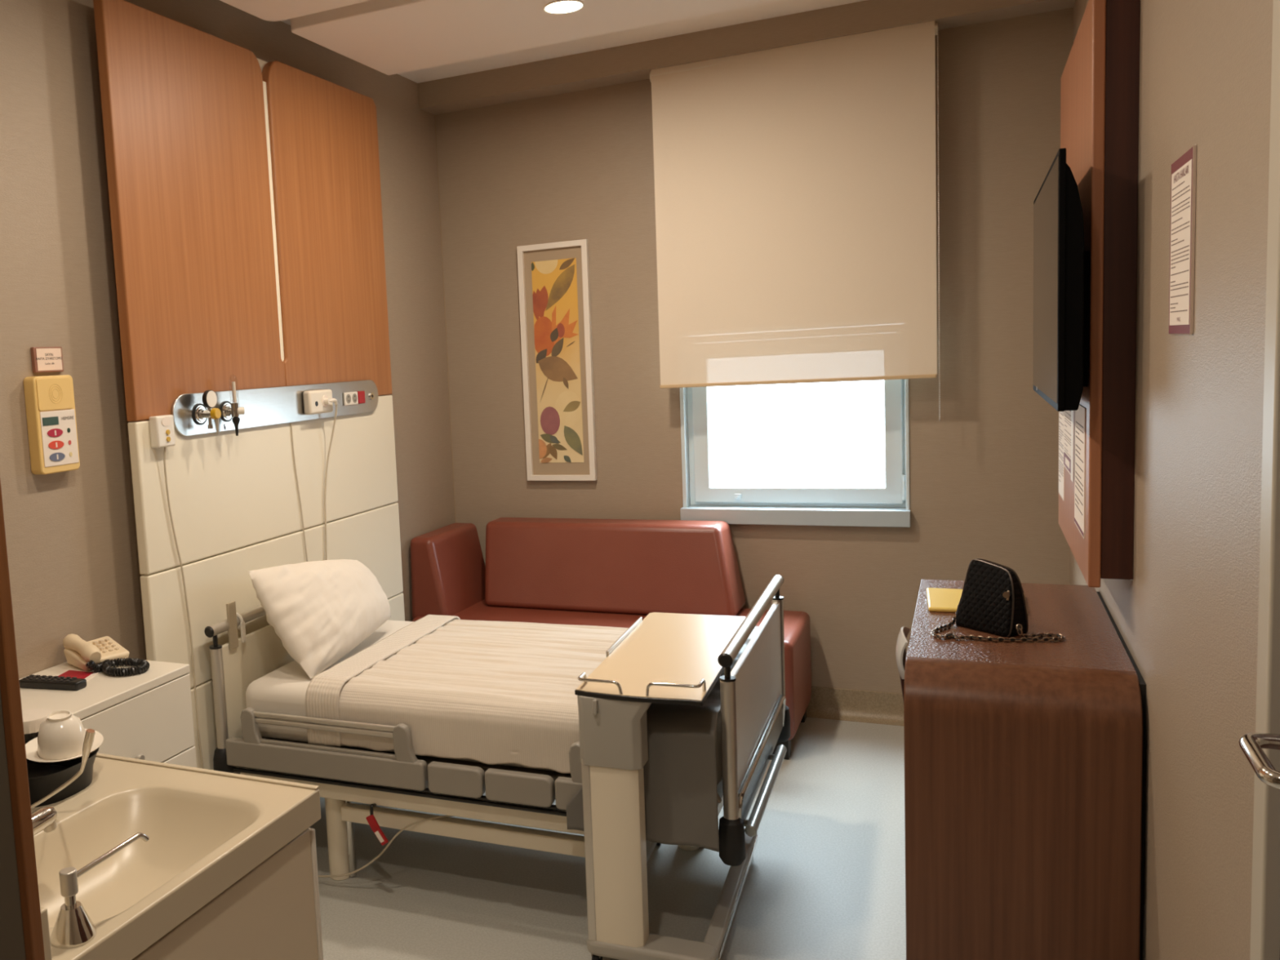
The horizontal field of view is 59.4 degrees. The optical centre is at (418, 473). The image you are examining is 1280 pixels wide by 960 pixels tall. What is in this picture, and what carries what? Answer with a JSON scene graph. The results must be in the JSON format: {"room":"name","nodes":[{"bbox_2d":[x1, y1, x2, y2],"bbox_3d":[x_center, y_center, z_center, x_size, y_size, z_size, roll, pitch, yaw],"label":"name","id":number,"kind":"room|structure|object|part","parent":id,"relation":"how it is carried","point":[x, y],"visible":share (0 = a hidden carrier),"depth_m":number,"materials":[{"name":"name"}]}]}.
{"room":"hospital room","nodes":[
{"label":"hospital room","id":0,"kind":"room"},
{"bbox_2d":[0,0,455,773],"bbox_3d":[-1.148,-0.073,2.879,0.100,2.890,5.590,0,6,27],"label":"wall","id":1,"kind":"structure","parent":0,"point":[71,538],"depth_m":3.16,"materials":[{"name":"beige paint"}]},
{"bbox_2d":[0,689,26,959],"bbox_3d":[-1.061,0.053,1.583,1.226,2.890,0.017,0,6,27],"label":"trim","id":2,"kind":"structure","parent":1,"relation":"attached to","point":[11,933],"depth_m":1.35,"materials":[{"name":"brown laminate"}]},
{"bbox_2d":[40,906,52,959],"bbox_3d":[-1.018,0.625,1.658,1.228,0.146,0.020,0,6,27],"label":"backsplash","id":3,"kind":"structure","parent":1,"relation":"attached to","point":[45,924],"depth_m":1.38,"materials":[{"name":"beige"}]},
{"bbox_2d":[30,346,63,373],"bbox_3d":[-1.023,-0.315,3.003,0.013,0.069,0.105,0,6,27],"label":"wall sign","id":4,"kind":"object","parent":1,"relation":"attached to","point":[44,359],"visible":1,"depth_m":2.99,"materials":[{"name":"brown paper"}]},
{"bbox_2d":[23,374,79,474],"bbox_3d":[-1.007,-0.137,3.000,0.044,0.266,0.146,0,6,27],"label":"nurse call intercom","id":5,"kind":"object","parent":1,"relation":"attached to","point":[50,405],"visible":1,"depth_m":2.97,"materials":[{"name":"yellow plastic"}]},
{"bbox_2d":[93,0,404,769],"bbox_3d":[-0.515,-0.258,3.899,0.110,2.385,1.591,0,6,27],"label":"wall panel","id":6,"kind":"object","parent":1,"relation":"attached to","point":[245,191],"visible":0.81,"depth_m":3.61,"materials":[{"name":"orange wood"}]},
{"bbox_2d":[149,414,204,768],"bbox_3d":[-0.725,0.384,3.318,0.036,1.128,0.121,0,6,27],"label":"holder","id":7,"kind":"object","parent":6,"relation":"attached to","point":[162,427],"visible":0.98,"depth_m":3.26,"materials":[{"name":"beige plastic"}]},
{"bbox_3d":[-0.718,0.429,3.343,0.016,1.035,0.081,0,6,27],"label":"cord","id":8,"kind":"part","parent":7,"relation":"part of","materials":[{"name":"beige plastic"}]},
{"bbox_2d":[170,379,377,435],"bbox_3d":[-0.449,-0.248,3.875,0.028,0.131,1.293,0,6,27],"label":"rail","id":9,"kind":"object","parent":6,"relation":"attached to","point":[271,406],"visible":0.91,"depth_m":3.75,"materials":[{"name":"silver metal"}]},
{"bbox_2d":[192,403,207,424],"bbox_3d":[-0.678,-0.187,3.412,0.018,0.067,0.067,0,6,27],"label":"outlet","id":10,"kind":"object","parent":9,"relation":"attached to","point":[197,419],"depth_m":3.40,"materials":[{"name":"silver metal"}]},
{"bbox_2d":[201,390,221,435],"bbox_3d":[-0.647,-0.191,3.396,0.055,0.140,0.056,0,6,27],"label":"vacuum regulator","id":11,"kind":"object","parent":9,"relation":"attached to","point":[209,397],"visible":1,"depth_m":3.39,"materials":[{"name":"silver metal"}]},
{"bbox_3d":[-0.630,-0.188,3.388,0.018,0.035,0.036,0,6,27],"label":"yellow knob","id":12,"kind":"part","parent":11,"relation":"part of","materials":[{"name":"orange plastic"}]},
{"bbox_2d":[220,400,232,422],"bbox_3d":[-0.616,-0.203,3.535,0.018,0.067,0.067,0,6,27],"label":"outlet","id":13,"kind":"object","parent":9,"relation":"attached to","point":[225,416],"depth_m":3.52,"materials":[{"name":"silver metal"}]},
{"bbox_2d":[228,378,244,435],"bbox_3d":[-0.588,-0.223,3.521,0.054,0.199,0.031,-2,6,8],"label":"oxygen flowmeter","id":14,"kind":"object","parent":9,"relation":"attached to","point":[235,411],"visible":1,"depth_m":3.51,"materials":[{"name":"silver metal"}]},
{"bbox_3d":[-0.595,-0.264,3.516,0.011,0.068,0.011,-3,6,4],"label":"scale rod","id":15,"kind":"part","parent":14,"relation":"part of","materials":[{"name":"clear plastic"}]},
{"bbox_3d":[-0.574,-0.204,3.522,0.022,0.024,0.024,-5,6,-15],"label":"flow knob","id":16,"kind":"part","parent":14,"relation":"part of","materials":[{"name":"beige plastic"}]},
{"bbox_2d":[290,422,307,561],"bbox_3d":[-0.417,0.219,3.955,0.006,0.816,0.068,0,7,29],"label":"cable","id":17,"kind":"object","parent":9,"relation":"hanging from","point":[291,423],"visible":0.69,"depth_m":3.93,"materials":[{"name":"beige plastic"}]},
{"bbox_2d":[302,389,337,559],"bbox_3d":[-0.337,0.141,4.042,0.068,0.904,0.162,0,6,27],"label":"socket","id":18,"kind":"object","parent":9,"relation":"attached to","point":[315,402],"visible":0.92,"depth_m":4.00,"materials":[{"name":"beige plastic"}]},
{"bbox_3d":[-0.331,0.162,4.091,0.101,0.853,0.042,-6,7,-30],"label":"cord","id":19,"kind":"part","parent":18,"relation":"part of","materials":[{"name":"beige plastic"}]},
{"bbox_2d":[346,394,351,403],"bbox_3d":[-0.270,-0.291,4.219,0.001,0.036,0.036,0,6,27],"label":"socket","id":20,"kind":"object","parent":9,"relation":"attached to","point":[348,396],"depth_m":4.22,"materials":[{"name":"beige plastic"}]},
{"bbox_2d":[352,393,357,402],"bbox_3d":[-0.249,-0.296,4.262,0.001,0.036,0.036,0,6,27],"label":"socket","id":21,"kind":"object","parent":9,"relation":"attached to","point":[354,395],"depth_m":4.26,"materials":[{"name":"beige plastic"}]},
{"bbox_2d":[357,391,364,404],"bbox_3d":[-0.227,-0.303,4.315,0.008,0.049,0.052,0,6,27],"label":"socket","id":22,"kind":"object","parent":9,"relation":"attached to","point":[361,394],"depth_m":4.31,"materials":[{"name":"red plastic"}]},
{"bbox_2d":[280,0,866,83],"bbox_3d":[0.052,-1.573,2.192,2.870,0.100,5.990,0,6,27],"label":"ceiling","id":23,"kind":"structure","parent":0,"point":[784,7],"depth_m":4.49,"materials":[{"name":"white paint"}]},
{"bbox_2d":[219,0,370,21],"bbox_3d":[0.309,-1.491,2.732,2.230,0.080,0.860,0,6,27],"label":"trim","id":24,"kind":"structure","parent":23,"relation":"attached to","point":[266,10],"depth_m":3.46,"materials":[{"name":"white paint"}]},
{"bbox_2d":[290,0,782,75],"bbox_3d":[0.710,-1.592,3.524,2.230,0.080,0.723,0,6,27],"label":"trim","id":25,"kind":"structure","parent":23,"relation":"attached to","point":[387,37],"depth_m":3.76,"materials":[{"name":"white paint"}]},
{"bbox_2d":[542,0,584,13],"bbox_3d":[0.481,-1.544,3.603,0.138,0.006,0.138,0,6,27],"label":"recessed light","id":26,"kind":"object","parent":23,"relation":"attached to","point":[560,6],"visible":1,"depth_m":3.60,"materials":[{"name":"white paint"}]},
{"bbox_2d":[309,717,906,959],"bbox_3d":[0.212,1.397,2.492,2.870,0.100,5.990,0,6,27],"label":"floor","id":27,"kind":"structure","parent":0,"point":[825,878],"depth_m":3.30,"materials":[{"name":"plastic"}]},
{"bbox_2d":[0,478,44,959],"bbox_3d":[-0.508,0.052,1.303,0.014,2.890,0.019,0,6,27],"label":"trim","id":28,"kind":"structure","parent":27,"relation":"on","point":[10,689],"depth_m":1.33,"materials":[{"name":"brown wood"}]},
{"bbox_2d":[18,660,196,767],"bbox_3d":[-0.897,0.961,2.820,0.393,0.820,0.615,0,6,27],"label":"nightstand","id":29,"kind":"object","parent":27,"relation":"on","point":[147,715],"visible":0.22,"depth_m":2.81,"materials":[{"name":"beige laminate"}]},
{"bbox_2d":[19,674,86,690],"bbox_3d":[-0.946,0.540,2.814,0.184,0.024,0.052,-1,6,22],"label":"remote control","id":30,"kind":"object","parent":29,"relation":"on","point":[44,682],"visible":0.94,"depth_m":2.80,"materials":[{"name":"black plastic"}]},
{"bbox_2d":[55,669,98,680],"bbox_3d":[-0.914,0.539,2.912,0.120,0.003,0.102,-1,6,17],"label":"card","id":31,"kind":"object","parent":29,"relation":"on","point":[86,675],"visible":0.64,"depth_m":2.92,"materials":[{"name":"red paper"}]},
{"bbox_2d":[58,670,93,679],"bbox_3d":[-0.917,0.538,2.911,0.096,0.001,0.089,-1,6,17],"label":"print","id":32,"kind":"object","parent":31,"relation":"on","point":[78,673],"depth_m":2.92,"materials":[{"name":"red paper"}]},
{"bbox_2d":[62,633,149,675],"bbox_3d":[-0.854,0.489,2.979,0.140,0.083,0.295,-8,8,-42],"label":"telephone","id":33,"kind":"object","parent":29,"relation":"on","point":[104,653],"visible":1,"depth_m":2.97,"materials":[{"name":"beige plastic"}]},
{"bbox_3d":[-0.799,0.513,2.936,0.160,0.037,0.116,0,6,27],"label":"coiled cord","id":34,"kind":"part","parent":33,"relation":"part of","materials":[{"name":"black plastic"}]},
{"bbox_3d":[-0.763,0.679,2.715,0.018,0.200,0.610,0,6,27],"label":"drawer","id":35,"kind":"part","parent":29,"relation":"part of","materials":[{"name":"beige laminate"}]},
{"bbox_3d":[-0.711,0.725,2.775,0.020,0.024,0.024,0,6,27],"label":"drawer knob","id":36,"kind":"part","parent":29,"relation":"part of","materials":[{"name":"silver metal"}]},
{"bbox_3d":[-0.750,0.914,2.739,0.018,0.266,0.610,0,6,27],"label":"drawer","id":37,"kind":"part","parent":29,"relation":"part of","materials":[{"name":"beige laminate"}]},
{"bbox_2d":[26,752,323,959],"bbox_3d":[-0.850,0.983,1.988,1.228,0.940,0.674,0,6,27],"label":"vanity unit","id":38,"kind":"object","parent":27,"relation":"on","point":[226,868],"visible":0.81,"depth_m":1.88,"materials":[{"name":"beige laminate"}]},
{"bbox_2d":[31,806,57,835],"bbox_3d":[-0.624,0.559,1.619,0.048,0.131,0.221,0,6,27],"label":"faucet","id":39,"kind":"object","parent":38,"relation":"on","point":[43,819],"visible":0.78,"depth_m":1.68,"materials":[{"name":"silver metal"}]},
{"bbox_2d":[24,731,98,807],"bbox_3d":[-0.765,0.558,2.061,0.332,0.060,0.228,0,6,27],"label":"bowl","id":40,"kind":"object","parent":38,"relation":"on","point":[42,783],"visible":0.41,"depth_m":1.99,"materials":[{"name":"black plastic"}]},
{"bbox_2d":[22,707,51,766],"bbox_3d":[-0.757,0.522,2.131,0.089,0.105,0.089,0,6,27],"label":"cup","id":41,"kind":"object","parent":40,"relation":"on","point":[33,718],"visible":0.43,"depth_m":2.10,"materials":[{"name":"ceramic"}]},
{"bbox_3d":[-0.760,0.482,2.127,0.089,0.025,0.089,0,6,27],"label":"jar lid","id":42,"kind":"part","parent":41,"relation":"part of","materials":[{"name":"beige ceramic"}]},
{"bbox_2d":[31,728,94,808],"bbox_3d":[-0.644,0.521,1.886,0.203,0.170,0.034,-1,6,20],"label":"spoon","id":43,"kind":"object","parent":40,"relation":"in","point":[90,733],"visible":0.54,"depth_m":1.86,"materials":[{"name":"silver metal"}]},
{"bbox_2d":[25,728,103,763],"bbox_3d":[-0.671,0.519,2.057,0.147,0.029,0.147,-4,6,-8],"label":"saucer","id":44,"kind":"object","parent":40,"relation":"on","point":[31,747],"visible":0.25,"depth_m":2.04,"materials":[{"name":"beige ceramic"}]},
{"bbox_2d":[37,710,85,759],"bbox_3d":[-0.670,0.485,2.043,0.090,0.076,0.089,-1,6,22],"label":"cup","id":45,"kind":"object","parent":44,"relation":"on","point":[61,735],"visible":0.99,"depth_m":2.01,"materials":[{"name":"beige ceramic"}]},
{"bbox_2d":[50,832,149,948],"bbox_3d":[-0.444,0.576,1.532,0.060,0.095,0.182,0,6,27],"label":"soap dispenser","id":46,"kind":"object","parent":38,"relation":"on","point":[73,927],"visible":1,"depth_m":1.47,"materials":[{"name":"silver metal"}]},
{"bbox_2d":[50,900,96,948],"bbox_3d":[-0.470,0.608,1.480,0.060,0.045,0.060,0,6,27],"label":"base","id":47,"kind":"object","parent":46,"relation":"attached to","point":[73,927],"depth_m":1.46,"materials":[{"name":"silver metal"}]},
{"bbox_3d":[-0.435,0.539,1.542,0.009,0.018,0.146,0,7,29],"label":"spout","id":48,"kind":"part","parent":46,"relation":"part of","materials":[{"name":"silver metal"}]},
{"bbox_3d":[-0.326,1.051,1.715,0.018,0.762,0.641,0,6,27],"label":"panel","id":49,"kind":"part","parent":38,"relation":"part of","materials":[{"name":"beige laminate"}]},
{"bbox_2d":[204,574,790,880],"bbox_3d":[0.297,0.797,3.541,1.663,0.874,1.065,0,6,26],"label":"hospital bed","id":50,"kind":"object","parent":27,"relation":"on","point":[755,716],"depth_m":3.14,"materials":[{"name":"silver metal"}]},
{"bbox_3d":[-0.629,0.717,3.450,0.038,0.340,0.038,0,6,26],"label":"post","id":51,"kind":"part","parent":50,"relation":"part of","materials":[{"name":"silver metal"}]},
{"bbox_3d":[-0.439,0.437,3.851,0.035,0.035,1.001,0,6,26],"label":"hand rail","id":52,"kind":"part","parent":50,"relation":"part of","materials":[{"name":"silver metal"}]},
{"bbox_3d":[-0.514,0.785,3.380,0.073,0.117,0.026,0,6,26],"label":"rail arm","id":53,"kind":"part","parent":50,"relation":"part of","materials":[{"name":"beige plastic"}]},
{"bbox_3d":[-0.426,0.687,3.876,0.016,0.382,0.921,0,6,26],"label":"headboard","id":54,"kind":"part","parent":50,"relation":"part of","materials":[{"name":"beige plastic"}]},
{"bbox_3d":[-0.288,0.871,3.285,0.688,0.084,0.032,0,6,26],"label":"panel","id":55,"kind":"part","parent":50,"relation":"part of","materials":[{"name":"beige plastic"}]},
{"bbox_3d":[-0.279,0.825,3.273,0.520,0.010,0.014,0,6,26],"label":"rail","id":56,"kind":"part","parent":50,"relation":"part of","materials":[{"name":"beige plastic"}]},
{"bbox_3d":[-0.255,1.126,3.440,0.068,0.300,0.068,0,6,26],"label":"leg","id":57,"kind":"part","parent":50,"relation":"part of","materials":[{"name":"beige metal"}]},
{"bbox_3d":[-0.194,1.145,3.373,0.762,0.262,0.088,-1,6,24],"label":"power cord","id":58,"kind":"part","parent":50,"relation":"part of","materials":[{"name":"beige plastic"}]},
{"bbox_3d":[0.085,0.924,3.128,1.480,0.027,0.013,0,6,26],"label":"track rod","id":59,"kind":"part","parent":50,"relation":"part of","materials":[{"name":"black metal"}]},
{"bbox_3d":[-0.036,0.782,3.152,0.073,0.117,0.026,0,6,26],"label":"rail arm","id":60,"kind":"part","parent":50,"relation":"part of","materials":[{"name":"beige plastic"}]},
{"bbox_3d":[0.108,0.869,3.095,0.168,0.084,0.032,0,6,26],"label":"panel","id":61,"kind":"part","parent":50,"relation":"part of","materials":[{"name":"beige plastic"}]},
{"bbox_3d":[0.142,1.048,3.212,0.830,0.047,0.038,0,6,26],"label":"cross rail","id":62,"kind":"part","parent":50,"relation":"part of","materials":[{"name":"beige metal"}]},
{"bbox_2d":[245,620,722,785],"bbox_3d":[0.300,0.695,3.529,1.485,0.185,0.907,0,6,26],"label":"mattress","id":63,"kind":"object","parent":50,"relation":"on","point":[282,691],"visible":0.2,"depth_m":3.40,"materials":[{"name":"beige fabric"}]},
{"bbox_2d":[248,559,391,678],"bbox_3d":[-0.295,0.441,3.708,0.256,0.332,0.643,0,7,31],"label":"pillow","id":64,"kind":"object","parent":63,"relation":"on","point":[320,611],"visible":1,"depth_m":3.53,"materials":[{"name":"beige fabric"}]},
{"bbox_2d":[305,614,628,773],"bbox_3d":[0.341,0.669,3.505,1.060,0.196,0.955,0,6,26],"label":"blanket","id":65,"kind":"object","parent":63,"relation":"on","point":[484,691],"visible":0.73,"depth_m":3.26,"materials":[{"name":"beige fabric"}]},
{"bbox_3d":[0.280,0.868,3.013,0.197,0.084,0.032,0,6,26],"label":"panel","id":66,"kind":"part","parent":50,"relation":"part of","materials":[{"name":"beige plastic"}]},
{"bbox_3d":[0.560,0.867,2.879,0.407,0.084,0.032,0,6,26],"label":"panel","id":67,"kind":"part","parent":50,"relation":"part of","materials":[{"name":"beige plastic"}]},
{"bbox_3d":[0.442,0.779,2.923,0.073,0.117,0.026,0,6,26],"label":"rail arm","id":68,"kind":"part","parent":50,"relation":"part of","materials":[{"name":"beige plastic"}]},
{"bbox_3d":[0.795,0.724,3.294,0.401,0.352,1.065,0,6,26],"label":"foot cover","id":69,"kind":"part","parent":50,"relation":"part of","materials":[{"name":"grey plastic"}]},
{"bbox_3d":[0.869,1.057,3.514,0.068,0.300,0.068,0,6,26],"label":"leg","id":70,"kind":"part","parent":50,"relation":"part of","materials":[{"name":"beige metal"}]},
{"bbox_3d":[0.735,0.778,2.783,0.073,0.117,0.026,0,6,26],"label":"rail arm","id":71,"kind":"part","parent":50,"relation":"part of","materials":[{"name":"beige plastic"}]},
{"bbox_3d":[0.791,0.699,2.769,0.038,0.360,0.038,0,6,26],"label":"post","id":72,"kind":"part","parent":50,"relation":"part of","materials":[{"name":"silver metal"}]},
{"bbox_3d":[0.981,0.409,3.169,0.035,0.035,1.001,0,6,26],"label":"hand rail","id":73,"kind":"part","parent":50,"relation":"part of","materials":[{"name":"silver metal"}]},
{"bbox_3d":[0.994,0.651,3.194,0.020,0.358,0.921,0,6,26],"label":"footboard","id":74,"kind":"part","parent":50,"relation":"part of","materials":[{"name":"grey plastic"}]},
{"bbox_3d":[1.008,0.830,3.204,0.018,0.110,0.875,0,6,26],"label":"foot rail plate","id":75,"kind":"part","parent":50,"relation":"part of","materials":[{"name":"grey"}]},
{"bbox_3d":[1.196,0.592,3.617,0.038,0.360,0.038,0,6,26],"label":"post","id":76,"kind":"part","parent":50,"relation":"part of","materials":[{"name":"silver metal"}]},
{"bbox_2d":[410,517,811,759],"bbox_3d":[0.811,0.657,4.770,1.657,0.850,0.565,0,6,27],"label":"sofa","id":77,"kind":"object","parent":27,"relation":"on","point":[573,571],"visible":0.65,"depth_m":4.81,"materials":[{"name":"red leather"}]},
{"bbox_3d":[0.155,0.453,5.088,0.201,0.382,0.503,0,6,27],"label":"armrest","id":78,"kind":"part","parent":77,"relation":"part of","materials":[{"name":"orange leather"}]},
{"bbox_3d":[0.823,0.809,4.775,1.640,0.395,0.550,0,6,27],"label":"seat","id":79,"kind":"part","parent":77,"relation":"part of","materials":[{"name":"orange leather"}]},
{"bbox_3d":[0.849,0.406,4.880,1.151,0.378,0.279,0,6,27],"label":"backrest","id":80,"kind":"part","parent":77,"relation":"part of","materials":[{"name":"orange leather"}]},
{"bbox_3d":[1.417,1.064,4.253,0.064,0.080,0.064,0,6,27],"label":"leg","id":81,"kind":"part","parent":77,"relation":"part of","materials":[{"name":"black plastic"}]},
{"bbox_3d":[1.621,1.012,4.657,0.064,0.080,0.064,0,6,27],"label":"leg","id":82,"kind":"part","parent":77,"relation":"part of","materials":[{"name":"black plastic"}]},
{"bbox_2d":[574,612,758,959],"bbox_3d":[0.741,0.857,3.127,0.341,0.789,0.898,0,6,25],"label":"table","id":83,"kind":"object","parent":27,"relation":"on","point":[661,658],"visible":0.9,"depth_m":2.79,"materials":[{"name":"beige plastic"}]},
{"bbox_3d":[0.445,0.586,2.740,0.011,0.038,0.016,0,6,25],"label":"height lever","id":84,"kind":"part","parent":83,"relation":"part of","materials":[{"name":"grey plastic"}]},
{"bbox_3d":[0.450,0.534,2.763,0.058,0.037,0.145,-7,7,-32],"label":"edge rail","id":85,"kind":"part","parent":83,"relation":"part of","materials":[{"name":"silver metal"}]},
{"bbox_3d":[0.631,1.183,3.222,0.044,0.030,0.785,0,6,25],"label":"arm","id":86,"kind":"part","parent":83,"relation":"part of","materials":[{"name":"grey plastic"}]},
{"bbox_3d":[0.640,0.531,2.672,0.154,0.040,0.063,-4,6,-6],"label":"edge rail","id":87,"kind":"part","parent":83,"relation":"part of","materials":[{"name":"silver metal"}]},
{"bbox_3d":[0.893,1.181,3.102,0.044,0.030,0.785,0,6,25],"label":"arm","id":88,"kind":"part","parent":83,"relation":"part of","materials":[{"name":"grey plastic"}]},
{"bbox_3d":[0.915,1.184,3.095,0.004,0.016,0.730,0,6,25],"label":"arm trim","id":89,"kind":"part","parent":83,"relation":"part of","materials":[{"name":"silver metal"}]},
{"bbox_2d":[895,626,910,699],"bbox_3d":[1.427,0.824,2.819,0.345,0.845,0.330,0,6,27],"label":"chair","id":90,"kind":"object","parent":27,"relation":"on","point":[900,651],"visible":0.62,"depth_m":2.82,"materials":[{"name":"grey plastic"}]},
{"bbox_2d":[903,579,1142,959],"bbox_3d":[1.614,0.808,2.970,0.474,0.825,1.060,0,6,27],"label":"dresser","id":91,"kind":"object","parent":27,"relation":"on","point":[1023,761],"visible":0.99,"depth_m":2.51,"materials":[{"name":"laminate"}]},
{"bbox_2d":[926,587,1027,613],"bbox_3d":[1.608,0.368,3.148,0.262,0.014,0.270,0,6,27],"label":"pouch","id":92,"kind":"object","parent":91,"relation":"on","point":[939,600],"visible":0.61,"depth_m":3.16,"materials":[{"name":"yellow leather"}]},
{"bbox_2d":[930,558,1065,642],"bbox_3d":[1.459,0.327,2.797,0.245,0.186,0.275,-5,6,-22],"label":"handbag","id":93,"kind":"object","parent":91,"relation":"on","point":[992,601],"visible":1,"depth_m":2.81,"materials":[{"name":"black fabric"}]},
{"bbox_3d":[1.502,0.310,2.779,0.016,0.025,0.017,2,8,41],"label":"zip pull","id":94,"kind":"part","parent":93,"relation":"part of","materials":[{"name":"gold metal"}]},
{"bbox_2d":[435,7,1073,693],"bbox_3d":[1.357,-0.402,4.795,2.840,2.890,0.130,0,6,27],"label":"wall","id":95,"kind":"structure","parent":0,"point":[984,477],"depth_m":4.66,"materials":[{"name":"beige paint"}]},
{"bbox_2d":[434,115,456,522],"bbox_3d":[0.151,-0.394,5.331,0.004,2.656,0.004,0,6,27],"label":"trim","id":96,"kind":"structure","parent":95,"relation":"attached to","point":[434,115],"depth_m":5.29,"materials":[{"name":"beige paint"}]},
{"bbox_2d":[516,239,597,480],"bbox_3d":[0.642,-0.514,5.050,0.336,1.097,0.030,0,6,27],"label":"framed picture","id":97,"kind":"object","parent":95,"relation":"attached to","point":[554,284],"visible":1,"depth_m":5.05,"materials":[{"name":"white paint"}]},
{"bbox_2d":[531,257,583,462],"bbox_3d":[0.646,-0.518,5.050,0.217,0.936,0.002,0,6,27],"label":"print","id":98,"kind":"object","parent":97,"relation":"attached to","point":[557,294],"depth_m":5.05,"materials":[{"name":"multicoloured paper"}]},
{"bbox_2d":[417,0,1075,115],"bbox_3d":[1.206,-1.764,4.528,2.620,0.114,0.169,0,6,27],"label":"ceiling beam","id":99,"kind":"structure","parent":95,"relation":"attached to","point":[633,62],"depth_m":4.46,"materials":[{"name":"beige paint"}]},
{"bbox_2d":[648,21,940,421],"bbox_3d":[1.510,-0.954,4.428,1.098,1.510,0.054,0,6,27],"label":"roller blind","id":100,"kind":"object","parent":95,"relation":"attached to","point":[795,188],"visible":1,"depth_m":4.38,"materials":[{"name":"fabric"}]},
{"bbox_3d":[1.991,-0.941,4.167,0.005,1.485,0.016,0,6,27],"label":"pull chain","id":101,"kind":"part","parent":100,"relation":"part of","materials":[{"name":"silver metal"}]},
{"bbox_2d":[679,378,911,527],"bbox_3d":[1.595,-0.211,4.663,0.933,0.848,0.155,0,6,27],"label":"window","id":102,"kind":"structure","parent":95,"relation":"in","point":[889,505],"depth_m":4.66,"materials":[{"name":"white plastic"}]},
{"bbox_3d":[1.615,0.177,4.702,0.933,0.067,0.155,0,6,27],"label":"sill","id":103,"kind":"part","parent":102,"relation":"part of","materials":[{"name":"grey"}]},
{"bbox_2d":[806,686,903,726],"bbox_3d":[1.381,0.984,4.856,2.620,0.122,0.055,0,6,27],"label":"baseboard","id":104,"kind":"structure","parent":95,"relation":"attached to","point":[826,703],"depth_m":4.63,"materials":[{"name":"plastic"}]},
{"bbox_2d":[1069,0,1273,959],"bbox_3d":[1.287,-0.080,1.645,0.120,2.890,5.590,0,6,27],"label":"wall","id":105,"kind":"structure","parent":0,"point":[1187,617],"depth_m":1.82,"materials":[{"name":"beige paint"}]},
{"bbox_2d":[1058,0,1140,587],"bbox_3d":[1.839,-0.475,2.972,0.092,1.394,0.992,0,6,27],"label":"wall panel","id":106,"kind":"object","parent":105,"relation":"attached to","point":[1100,80],"visible":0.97,"depth_m":2.55,"materials":[{"name":"red wood"}]},
{"bbox_2d":[1032,147,1088,411],"bbox_3d":[1.728,-0.498,2.938,0.074,0.591,1.097,0,6,27],"label":"television","id":107,"kind":"object","parent":106,"relation":"attached to","point":[1060,260],"visible":1,"depth_m":2.49,"materials":[{"name":"black"}]},
{"bbox_3d":[1.721,-0.483,2.935,0.038,0.557,1.073,0,6,27],"label":"casing","id":108,"kind":"part","parent":107,"relation":"part of","materials":[{"name":"black plastic"}]},
{"bbox_2d":[1058,411,1064,501],"bbox_3d":[1.983,-0.089,3.359,0.002,0.320,0.215,0,6,27],"label":"notice","id":109,"kind":"object","parent":106,"relation":"attached to","point":[1061,468],"visible":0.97,"depth_m":3.35,"materials":[{"name":"beige paper"}]},
{"bbox_2d":[1063,410,1073,476],"bbox_3d":[1.858,-0.113,3.115,0.004,0.210,0.295,0,6,27],"label":"notice","id":110,"kind":"object","parent":106,"relation":"attached to","point":[1067,414],"visible":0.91,"depth_m":3.13,"materials":[{"name":"beige paper"}]},
{"bbox_2d":[1071,404,1086,538],"bbox_3d":[1.709,-0.019,2.822,0.007,0.322,0.340,0,6,27],"label":"notice","id":111,"kind":"object","parent":106,"relation":"attached to","point":[1081,413],"visible":1,"depth_m":2.78,"materials":[{"name":"beige paper"}]},
{"bbox_2d":[1097,591,1146,959],"bbox_3d":[1.835,0.762,2.867,0.011,0.713,0.975,0,6,27],"label":"trim","id":112,"kind":"structure","parent":105,"relation":"attached to","point":[1142,683],"depth_m":2.44,"materials":[{"name":"black rubber"}]},
{"bbox_2d":[1168,144,1196,334],"bbox_3d":[1.381,-0.414,1.971,0.005,0.322,0.240,0,6,27],"label":"notice","id":113,"kind":"object","parent":105,"relation":"attached to","point":[1183,175],"visible":1,"depth_m":1.94,"materials":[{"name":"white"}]},
{"bbox_2d":[1239,0,1279,959],"bbox_3d":[0.937,0.375,1.015,0.178,2.150,0.995,0,6,27],"label":"door","id":114,"kind":"structure","parent":105,"relation":"in","point":[1261,748],"depth_m":1.41,"materials":[{"name":"painted metal"},{"name":"chrome metal handle"}]},
{"bbox_3d":[1.000,0.331,1.251,0.076,0.023,0.149,0,6,27],"label":"handle","id":115,"kind":"part","parent":114,"relation":"part of","materials":[{"name":"silver metal"}]}
]}

